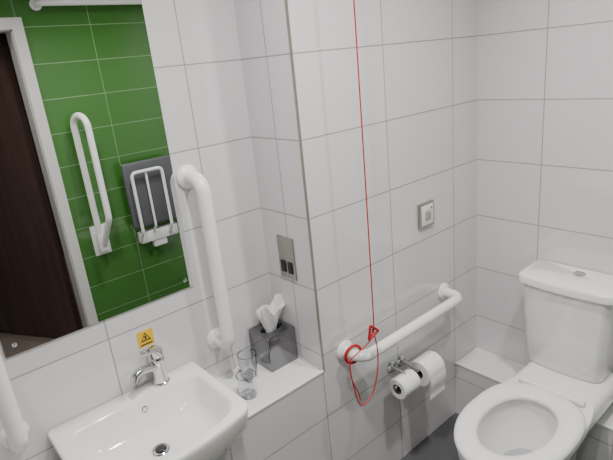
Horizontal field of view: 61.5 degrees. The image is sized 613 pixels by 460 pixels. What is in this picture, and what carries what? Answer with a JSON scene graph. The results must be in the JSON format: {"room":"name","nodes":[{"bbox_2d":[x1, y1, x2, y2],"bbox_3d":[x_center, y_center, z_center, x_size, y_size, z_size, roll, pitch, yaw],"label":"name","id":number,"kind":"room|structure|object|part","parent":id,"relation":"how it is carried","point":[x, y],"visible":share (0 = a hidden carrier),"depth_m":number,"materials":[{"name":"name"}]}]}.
{"room":"accessible bathroom","nodes":[
{"label":"accessible bathroom","id":0,"kind":"room"},
{"bbox_2d":[0,0,272,459],"bbox_3d":[-0.792,0.140,1.380,1.595,2.400,0.100,-20,23,-37],"label":"wall","id":1,"kind":"structure","parent":0,"point":[194,44],"depth_m":1.61,"materials":[{"name":"white tile"}]},
{"bbox_2d":[0,354,29,452],"bbox_3d":[-0.792,0.295,1.273,0.080,0.651,0.110,-20,23,-37],"label":"vertical grab bar","id":2,"kind":"object","parent":1,"relation":"attached to","point":[14,434],"visible":1,"depth_m":1.30,"materials":[{"name":"white plastic"}]},
{"bbox_2d":[0,0,193,357],"bbox_3d":[-0.630,-0.217,1.363,0.560,1.008,0.009,-20,23,-37],"label":"mirror","id":3,"kind":"object","parent":1,"relation":"attached to","point":[92,232],"visible":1,"depth_m":1.39,"materials":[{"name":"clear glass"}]},
{"bbox_2d":[136,327,154,348],"bbox_3d":[-0.505,0.339,1.615,0.052,0.053,0.002,-20,23,-37],"label":"sticker","id":4,"kind":"object","parent":1,"relation":"attached to","point":[144,338],"visible":1,"depth_m":1.61,"materials":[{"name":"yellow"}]},
{"bbox_2d":[48,362,247,459],"bbox_3d":[-0.431,0.594,1.478,0.472,0.114,0.386,-20,23,-37],"label":"basin","id":5,"kind":"object","parent":1,"relation":"attached to","point":[194,416],"visible":0.99,"depth_m":1.52,"materials":[{"name":"white ceramic"}]},
{"bbox_2d":[130,345,169,386],"bbox_3d":[-0.482,0.426,1.581,0.058,0.149,0.132,2,20,21],"label":"mixer tap","id":6,"kind":"object","parent":5,"relation":"on","point":[156,365],"visible":1,"depth_m":1.59,"materials":[{"name":"silver metal"}]},
{"bbox_3d":[-0.495,0.434,1.574,0.036,0.049,0.105,5,21,30],"label":"spout","id":7,"kind":"part","parent":6,"relation":"part of","materials":[{"name":"silver metal"}]},
{"bbox_2d":[176,165,234,349],"bbox_3d":[-0.308,0.114,1.662,0.079,0.651,0.110,-20,23,-37],"label":"vertical grab bar","id":8,"kind":"object","parent":1,"relation":"attached to","point":[187,176],"visible":1,"depth_m":1.61,"materials":[{"name":"white plastic"}]},
{"bbox_2d":[216,356,332,459],"bbox_3d":[-0.551,0.985,1.556,1.495,0.647,0.257,-20,23,-37],"label":"wall ledge","id":9,"kind":"object","parent":1,"relation":"attached to","point":[296,426],"depth_m":1.76,"materials":[{"name":"white tile"}]},
{"bbox_2d":[236,369,256,399],"bbox_3d":[-0.195,0.512,1.704,0.068,0.080,0.068,-20,23,-37],"label":"drinking glass","id":10,"kind":"object","parent":9,"relation":"on","point":[246,379],"visible":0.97,"depth_m":1.69,"materials":[{"name":"clear glass"}]},
{"bbox_2d":[237,349,257,376],"bbox_3d":[-0.204,0.473,1.805,0.068,0.090,0.068,-20,23,-37],"label":"drinking glass","id":11,"kind":"object","parent":9,"relation":"on","point":[247,358],"visible":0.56,"depth_m":1.79,"materials":[{"name":"clear glass"}]},
{"bbox_2d":[249,294,297,371],"bbox_3d":[-0.119,0.360,1.875,0.142,0.244,0.122,-20,23,-37],"label":"tissue box","id":12,"kind":"object","parent":9,"relation":"on","point":[273,340],"visible":1,"depth_m":1.84,"materials":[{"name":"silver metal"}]},
{"bbox_2d":[248,370,323,417],"bbox_3d":[-0.500,0.704,1.359,1.492,0.006,0.007,-20,23,-37],"label":"trim","id":13,"kind":"structure","parent":9,"relation":"attached to","point":[322,371],"depth_m":1.70,"materials":[{"name":"white ceramic"}]},
{"bbox_2d":[233,0,477,459],"bbox_3d":[0.290,-0.209,2.086,1.070,2.400,0.357,-20,23,-37],"label":"wall","id":14,"kind":"structure","parent":0,"point":[417,59],"depth_m":1.83,"materials":[{"name":"white tile"}]},
{"bbox_2d":[276,234,296,280],"bbox_3d":[-0.070,0.096,1.778,0.010,0.154,0.086,-20,23,-37],"label":"socket","id":15,"kind":"object","parent":14,"relation":"attached to","point":[285,244],"visible":1,"depth_m":1.77,"materials":[{"name":"silver metal"}]},
{"bbox_2d":[284,0,324,370],"bbox_3d":[-0.025,-0.333,1.533,0.006,1.755,0.008,-20,23,-37],"label":"trim","id":16,"kind":"structure","parent":14,"relation":"attached to","point":[285,1],"depth_m":1.58,"materials":[{"name":"silver metal"}]},
{"bbox_2d":[337,283,461,361],"bbox_3d":[0.400,0.359,2.002,0.681,0.076,0.110,-20,23,-37],"label":"horizontal grab bar","id":17,"kind":"object","parent":14,"relation":"attached to","point":[455,298],"visible":0.94,"depth_m":1.92,"materials":[{"name":"white plastic"}]},
{"bbox_2d":[387,351,445,399],"bbox_3d":[0.445,0.595,2.084,0.280,0.169,0.133,-20,23,-37],"label":"toilet roll holder","id":18,"kind":"object","parent":14,"relation":"attached to","point":[429,367],"visible":1,"depth_m":2.06,"materials":[{"name":"white paper"}]},
{"bbox_3d":[0.346,0.579,2.026,0.071,0.042,0.079,-20,23,-37],"label":"arm","id":19,"kind":"part","parent":18,"relation":"part of","materials":[{"name":"silver metal"}]},
{"bbox_3d":[0.469,0.533,2.125,0.161,0.042,0.079,-20,23,-37],"label":"arm","id":20,"kind":"part","parent":18,"relation":"part of","materials":[{"name":"silver metal"}]},
{"bbox_2d":[417,199,433,229],"bbox_3d":[0.474,-0.061,2.029,0.092,0.100,0.020,-20,23,-37],"label":"switch","id":21,"kind":"object","parent":14,"relation":"attached to","point":[425,210],"visible":1,"depth_m":2.02,"materials":[{"name":"white plastic"}]},
{"bbox_2d":[400,413,458,459],"bbox_3d":[0.390,1.326,1.348,2.665,0.050,2.117,-20,23,-37],"label":"floor","id":22,"kind":"structure","parent":0,"point":[440,444],"depth_m":2.29,"materials":[{"name":"grey plastic"}]},
{"bbox_2d":[454,260,612,459],"bbox_3d":[0.821,0.646,1.869,0.805,0.818,0.397,-20,23,-37],"label":"toilet","id":23,"kind":"object","parent":22,"relation":"on","point":[546,411],"visible":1,"depth_m":1.90,"materials":[{"name":"white ceramic"}]},
{"bbox_3d":[0.713,0.666,1.753,0.493,0.024,0.363,-20,23,-37],"label":"seat","id":24,"kind":"part","parent":23,"relation":"part of","materials":[{"name":"white plastic"}]},
{"bbox_3d":[1.002,0.195,1.943,0.193,0.038,0.366,-20,23,-37],"label":"cistern lid","id":25,"kind":"part","parent":23,"relation":"part of","materials":[{"name":"white ceramic"}]},
{"bbox_3d":[1.026,0.377,2.008,0.181,0.353,0.342,-20,23,-37],"label":"cistern tank","id":26,"kind":"part","parent":23,"relation":"part of","materials":[{"name":"white ceramic"}]},
{"bbox_2d":[476,0,612,371],"bbox_3d":[1.347,-0.157,1.601,0.100,2.400,1.760,-20,23,-37],"label":"wall","id":27,"kind":"structure","parent":0,"point":[545,67],"depth_m":1.99,"materials":[{"name":"white tile"}]},
{"bbox_2d":[455,347,612,459],"bbox_3d":[1.309,0.871,1.897,0.175,0.280,1.640,-20,23,-37],"label":"wall ledge","id":28,"kind":"object","parent":27,"relation":"attached to","point":[598,443],"depth_m":2.32,"materials":[{"name":"white tile"}]},
{"bbox_2d":[455,362,612,430],"bbox_3d":[1.086,0.726,1.962,0.006,0.007,1.200,-20,23,-37],"label":"trim","id":29,"kind":"structure","parent":28,"relation":"attached to","point":[456,363],"depth_m":2.27,"materials":[{"name":"white ceramic"}]},
{"bbox_3d":[1.296,-0.516,-1.188,3.400,0.050,2.140,-20,23,-37],"label":"ceiling","id":30,"kind":"structure","parent":0,"visible":0},
{"bbox_2d":[344,0,378,405],"bbox_3d":[0.128,-0.292,1.545,0.162,1.867,0.118,-11,19,-15],"label":"pull cord","id":31,"kind":"object","parent":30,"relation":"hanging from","point":[370,336],"visible":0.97,"depth_m":1.72,"materials":[{"name":"red fabric"}]},
{"bbox_3d":[0.151,-0.402,1.502,0.016,1.579,0.004,-20,23,-37],"label":"cord","id":32,"kind":"part","parent":31,"relation":"part of","materials":[{"name":"red fabric"}]}
]}

